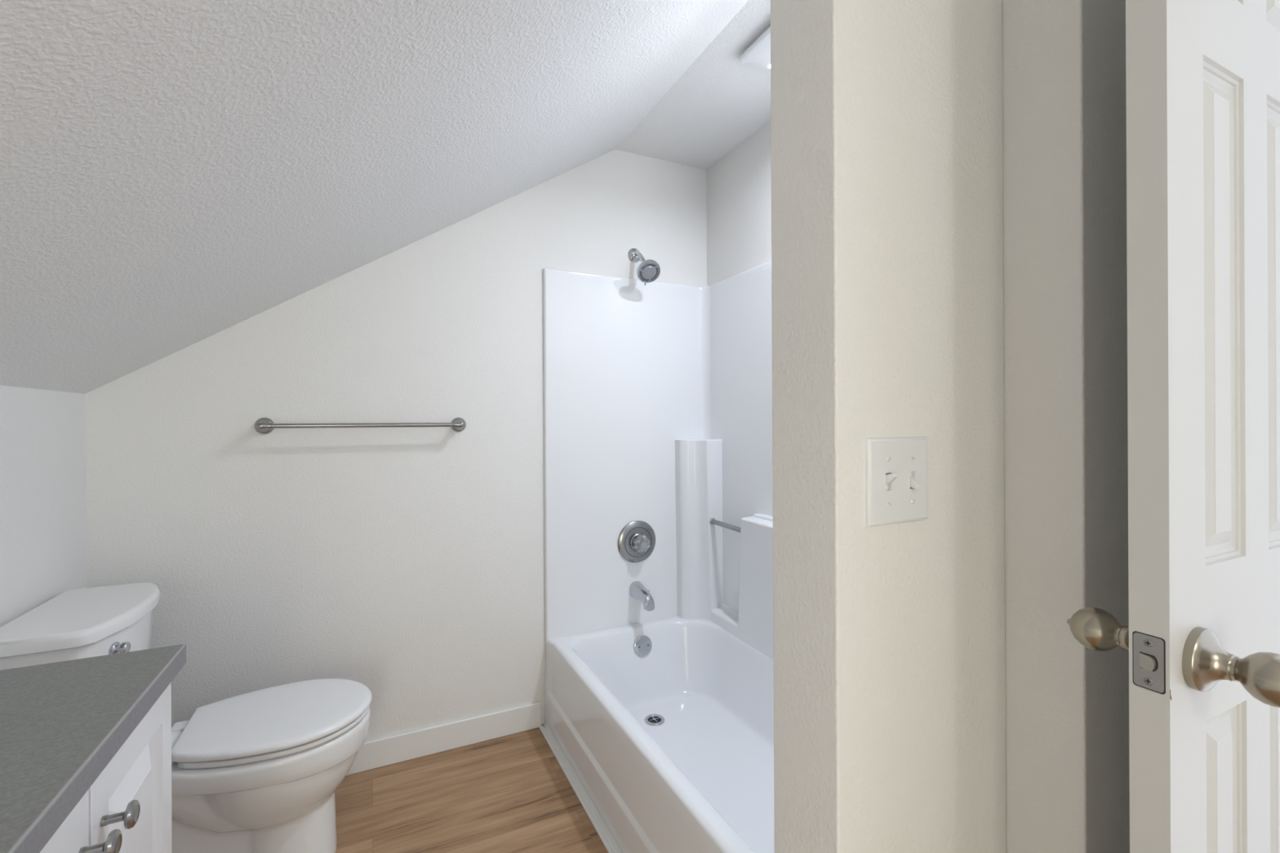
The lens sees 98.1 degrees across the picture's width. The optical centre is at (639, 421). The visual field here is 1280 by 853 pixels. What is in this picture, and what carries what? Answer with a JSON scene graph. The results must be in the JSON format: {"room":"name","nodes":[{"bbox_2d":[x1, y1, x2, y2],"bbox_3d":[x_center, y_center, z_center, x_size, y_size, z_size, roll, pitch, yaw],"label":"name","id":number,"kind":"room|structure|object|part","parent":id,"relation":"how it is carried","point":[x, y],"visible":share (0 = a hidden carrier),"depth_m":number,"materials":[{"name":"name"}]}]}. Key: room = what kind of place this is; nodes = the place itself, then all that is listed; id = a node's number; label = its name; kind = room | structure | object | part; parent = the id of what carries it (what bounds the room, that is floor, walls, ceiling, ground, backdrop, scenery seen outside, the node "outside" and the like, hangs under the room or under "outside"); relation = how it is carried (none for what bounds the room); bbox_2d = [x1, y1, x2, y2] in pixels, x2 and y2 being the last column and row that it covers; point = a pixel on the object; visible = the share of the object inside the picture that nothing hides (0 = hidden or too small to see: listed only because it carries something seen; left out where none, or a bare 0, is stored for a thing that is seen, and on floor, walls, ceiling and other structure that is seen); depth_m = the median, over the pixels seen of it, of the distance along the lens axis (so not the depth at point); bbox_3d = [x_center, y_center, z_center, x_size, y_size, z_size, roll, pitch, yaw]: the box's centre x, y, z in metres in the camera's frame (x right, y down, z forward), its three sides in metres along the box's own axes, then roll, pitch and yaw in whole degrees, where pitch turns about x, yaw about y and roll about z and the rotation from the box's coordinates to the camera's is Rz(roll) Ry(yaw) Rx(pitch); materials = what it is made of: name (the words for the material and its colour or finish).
{"room":"bathroom","nodes":[
{"label":"bathroom","id":0,"kind":"room"},
{"bbox_2d":[0,385,86,626],"bbox_3d":[-0.901,0.573,0.006,0.100,1.318,3.800,0,0,-26],"label":"wall","id":1,"kind":"structure","parent":0,"point":[42,432],"depth_m":1.42,"materials":[{"name":"white paint"}]},
{"bbox_2d":[0,0,748,393],"bbox_3d":[-0.135,-0.651,0.381,1.817,1.248,3.800,0,0,-26],"label":"ceiling","id":2,"kind":"structure","parent":0,"point":[175,174],"depth_m":1.03,"materials":[{"name":"white paint"}]},
{"bbox_2d":[84,149,706,742],"bbox_3d":[-0.686,0.029,2.168,2.179,2.403,0.100,0,0,-26],"label":"wall","id":3,"kind":"structure","parent":0,"point":[406,564],"depth_m":1.99,"materials":[{"name":"white paint"}]},
{"bbox_2d":[254,417,466,434],"bbox_3d":[-0.949,0.012,1.939,0.671,0.055,0.083,0,0,-26],"label":"towel bar","id":4,"kind":"object","parent":3,"relation":"attached to","point":[262,425],"visible":1,"depth_m":1.89,"materials":[{"name":"silver metal"}]},
{"bbox_2d":[256,422,271,430],"bbox_3d":[-1.206,0.013,1.782,0.043,0.026,0.026,0,0,-26],"label":"mounting bracket","id":5,"kind":"object","parent":4,"relation":"attached to","point":[260,425],"depth_m":1.77,"materials":[{"name":"silver metal"}]},
{"bbox_3d":[-1.232,0.013,1.816,0.055,0.055,0.058,0,0,-26],"label":"post","id":6,"kind":"part","parent":4,"relation":"part of","materials":[{"name":"silver metal"}]},
{"bbox_2d":[452,421,464,428],"bbox_3d":[-0.667,0.011,2.044,0.043,0.026,0.026,0,0,-26],"label":"mounting bracket","id":7,"kind":"object","parent":4,"relation":"attached to","point":[460,424],"depth_m":2.04,"materials":[{"name":"silver metal"}]},
{"bbox_3d":[-0.677,0.011,2.084,0.055,0.055,0.058,0,0,-26],"label":"post","id":8,"kind":"part","parent":4,"relation":"part of","materials":[{"name":"silver metal"}]},
{"bbox_2d":[346,702,541,775],"bbox_3d":[-1.018,1.183,1.941,1.373,0.099,0.013,0,0,-26],"label":"baseboard","id":9,"kind":"structure","parent":3,"relation":"attached to","point":[392,749],"depth_m":2.07,"materials":[{"name":"white paint"}]},
{"bbox_2d":[627,248,660,285],"bbox_3d":[0.013,-0.667,2.351,0.101,0.185,0.183,0,0,-26],"label":"shower fixture","id":10,"kind":"object","parent":3,"relation":"attached to","point":[648,270],"visible":1,"depth_m":2.31,"materials":[{"name":"silver metal"}]},
{"bbox_3d":[0.000,-0.701,2.384,0.021,0.080,0.107,0,0,-26],"label":"arm","id":11,"kind":"part","parent":10,"relation":"part of","materials":[{"name":"silver metal"}]},
{"bbox_2d":[334,724,608,852],"bbox_3d":[0.253,1.266,0.509,2.611,0.080,3.900,0,0,-26],"label":"floor","id":12,"kind":"structure","parent":0,"point":[511,793],"depth_m":1.78,"materials":[{"name":"brown wood"}]},
{"bbox_2d":[40,682,172,852],"bbox_3d":[-0.821,0.817,0.532,0.496,0.828,0.638,0,0,-26],"label":"vanity cabinet","id":13,"kind":"object","parent":12,"relation":"on","point":[127,808],"visible":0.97,"depth_m":0.76,"materials":[{"name":"white wood"}]},
{"bbox_3d":[-0.582,0.768,0.511,0.018,0.713,0.290,0,0,-26],"label":"door","id":14,"kind":"part","parent":13,"relation":"part of","materials":[{"name":"white wood"}]},
{"bbox_2d":[0,644,186,852],"bbox_3d":[-0.829,0.387,0.524,0.480,0.032,0.668,0,0,-26],"label":"countertop","id":15,"kind":"structure","parent":13,"relation":"on","point":[62,723],"depth_m":0.68,"materials":[{"name":"grey laminate"}]},
{"bbox_3d":[-0.613,0.484,0.631,0.033,0.031,0.031,0,0,-26],"label":"knob","id":16,"kind":"part","parent":13,"relation":"part of","materials":[{"name":"silver metal"}]},
{"bbox_3d":[-0.637,0.485,0.681,0.033,0.031,0.031,0,0,-26],"label":"knob","id":17,"kind":"part","parent":13,"relation":"part of","materials":[{"name":"silver metal"}]},
{"bbox_3d":[-0.710,0.769,0.776,0.018,0.713,0.290,0,0,-26],"label":"door","id":18,"kind":"part","parent":13,"relation":"part of","materials":[{"name":"white wood"}]},
{"bbox_2d":[0,582,372,852],"bbox_3d":[-1.132,0.844,1.485,0.748,0.778,0.440,0,0,-26],"label":"toilet","id":19,"kind":"object","parent":12,"relation":"on","point":[260,771],"visible":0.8,"depth_m":1.42,"materials":[{"name":"white ceramic"}]},
{"bbox_3d":[-1.367,0.669,1.371,0.220,0.354,0.410,0,0,-26],"label":"tank","id":20,"kind":"part","parent":19,"relation":"part of","materials":[{"name":"white ceramic"}]},
{"bbox_3d":[-1.363,0.474,1.374,0.238,0.036,0.440,0,0,-26],"label":"tank lid","id":21,"kind":"part","parent":19,"relation":"part of","materials":[{"name":"white ceramic"}]},
{"bbox_3d":[-1.219,0.560,1.305,0.035,0.089,0.034,0,0,-26],"label":"flush lever","id":22,"kind":"part","parent":19,"relation":"part of","materials":[{"name":"silver metal"}]},
{"bbox_3d":[-1.138,1.022,1.482,0.716,0.422,0.354,0,0,-26],"label":"bowl","id":23,"kind":"part","parent":19,"relation":"part of","materials":[{"name":"white ceramic"}]},
{"bbox_3d":[-0.997,0.813,1.551,0.447,0.022,0.378,0,0,-26],"label":"lid","id":24,"kind":"part","parent":19,"relation":"part of","materials":[{"name":"white plastic"}]},
{"bbox_3d":[-0.989,0.836,1.555,0.420,0.017,0.366,0,0,-26],"label":"seat","id":25,"kind":"part","parent":19,"relation":"part of","materials":[{"name":"white plastic"}]},
{"bbox_2d":[542,261,774,852],"bbox_3d":[0.292,0.300,1.746,0.786,1.851,1.510,0,0,-26],"label":"bathtub","id":26,"kind":"object","parent":12,"relation":"on","point":[658,395],"visible":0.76,"depth_m":2.30,"materials":[{"name":"white plastic"}]},
{"bbox_2d":[539,721,622,852],"bbox_3d":[-0.069,1.217,1.568,0.025,0.021,1.487,0,0,-26],"label":"trim","id":27,"kind":"structure","parent":26,"relation":"attached to","point":[607,839],"depth_m":1.82,"materials":[{"name":"white wood"}]},
{"bbox_2d":[617,520,655,562],"bbox_3d":[0.002,0.521,2.384,0.182,0.182,0.076,0,0,-26],"label":"shower valve","id":28,"kind":"object","parent":26,"relation":"attached to","point":[636,543],"visible":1,"depth_m":2.39,"materials":[{"name":"silver metal"}]},
{"bbox_3d":[0.006,0.521,2.376,0.071,0.071,0.054,0,0,-26],"label":"faceted knob","id":29,"kind":"part","parent":28,"relation":"part of","materials":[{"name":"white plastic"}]},
{"bbox_2d":[629,581,654,611],"bbox_3d":[0.013,0.737,2.354,0.064,0.088,0.138,0,0,-26],"label":"tub spout","id":30,"kind":"object","parent":26,"relation":"attached to","point":[637,590],"visible":1,"depth_m":2.33,"materials":[{"name":"silver metal"}]},
{"bbox_3d":[0.010,0.951,2.358,0.083,0.085,0.038,0,0,-26],"label":"overflow plate","id":31,"kind":"part","parent":26,"relation":"part of","materials":[{"name":"silver metal"}]},
{"bbox_3d":[0.292,0.135,1.747,0.784,1.521,1.509,0,0,-26],"label":"surround panel","id":32,"kind":"part","parent":26,"relation":"part of","materials":[{"name":"white plastic"}]},
{"bbox_2d":[544,615,774,852],"bbox_3d":[0.293,1.050,1.744,0.780,0.352,1.507,0,0,-26],"label":"tub","id":33,"kind":"object","parent":26,"relation":"attached to","point":[665,722],"depth_m":1.98,"materials":[{"name":"white plastic"}]},
{"bbox_2d":[710,518,740,533],"bbox_3d":[0.367,0.437,2.336,0.027,0.028,0.226,0,0,-26],"label":"grab bar","id":34,"kind":"object","parent":26,"relation":"attached to","point":[713,521],"visible":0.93,"depth_m":2.34,"materials":[{"name":"silver metal"}]},
{"bbox_2d":[615,0,770,169],"bbox_3d":[1.037,-1.231,0.950,0.794,0.100,3.800,0,0,-26],"label":"ceiling","id":35,"kind":"structure","parent":0,"point":[720,101],"depth_m":2.07,"materials":[{"name":"white paint"}]},
{"bbox_2d":[739,25,770,71],"bbox_3d":[0.527,-1.161,1.660,0.283,0.034,0.403,0,0,-26],"label":"exhaust fan","id":36,"kind":"object","parent":35,"relation":"attached to","point":[757,55],"visible":0.22,"depth_m":1.74,"materials":[{"name":"white plastic"}]},
{"bbox_2d":[706,121,771,286],"bbox_3d":[0.672,0.022,1.979,0.100,2.403,1.624,0,0,-26],"label":"wall","id":37,"kind":"structure","parent":0,"point":[739,184],"depth_m":2.36,"materials":[{"name":"white paint"}]},
{"bbox_2d":[770,0,1006,852],"bbox_3d":[0.393,0.038,0.869,0.362,2.375,0.131,0,0,-26],"label":"wall partition","id":38,"kind":"structure","parent":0,"point":[886,115],"depth_m":0.80,"materials":[{"name":"white paint"}]},
{"bbox_2d":[865,436,928,526],"bbox_3d":[0.364,0.082,0.773,0.120,0.120,0.020,0,0,-26],"label":"light switch","id":39,"kind":"object","parent":38,"relation":"attached to","point":[896,484],"visible":1,"depth_m":0.77,"materials":[{"name":"white plastic"}]},
{"bbox_2d":[1001,0,1129,852],"bbox_3d":[0.956,0.021,1.081,0.837,2.403,0.240,0,0,-26],"label":"wall","id":40,"kind":"structure","parent":0,"point":[1064,104],"depth_m":0.83,"materials":[{"name":"white paint"}]},
{"bbox_3d":[1.388,0.019,0.082,0.120,2.403,1.936,0,0,-26],"label":"doorway","id":41,"kind":"structure","parent":0,"visible":0},
{"bbox_2d":[1066,0,1279,852],"bbox_3d":[0.746,0.200,0.697,0.460,2.023,0.209,0,0,-26],"label":"door","id":42,"kind":"structure","parent":41,"relation":"attached to","point":[1202,637],"depth_m":0.61,"materials":[{"name":"white paint"}]},
{"bbox_3d":[0.569,0.258,0.690,0.052,0.052,0.056,0,0,-26],"label":"knob","id":43,"kind":"part","parent":42,"relation":"part of","materials":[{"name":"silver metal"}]},
{"bbox_3d":[0.547,0.258,0.598,0.002,0.057,0.026,0,0,-26],"label":"latch plate","id":44,"kind":"part","parent":42,"relation":"part of","materials":[{"name":"silver metal"}]},
{"bbox_3d":[0.633,0.258,0.558,0.052,0.052,0.056,0,0,-26],"label":"knob","id":45,"kind":"part","parent":42,"relation":"part of","materials":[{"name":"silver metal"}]}
]}

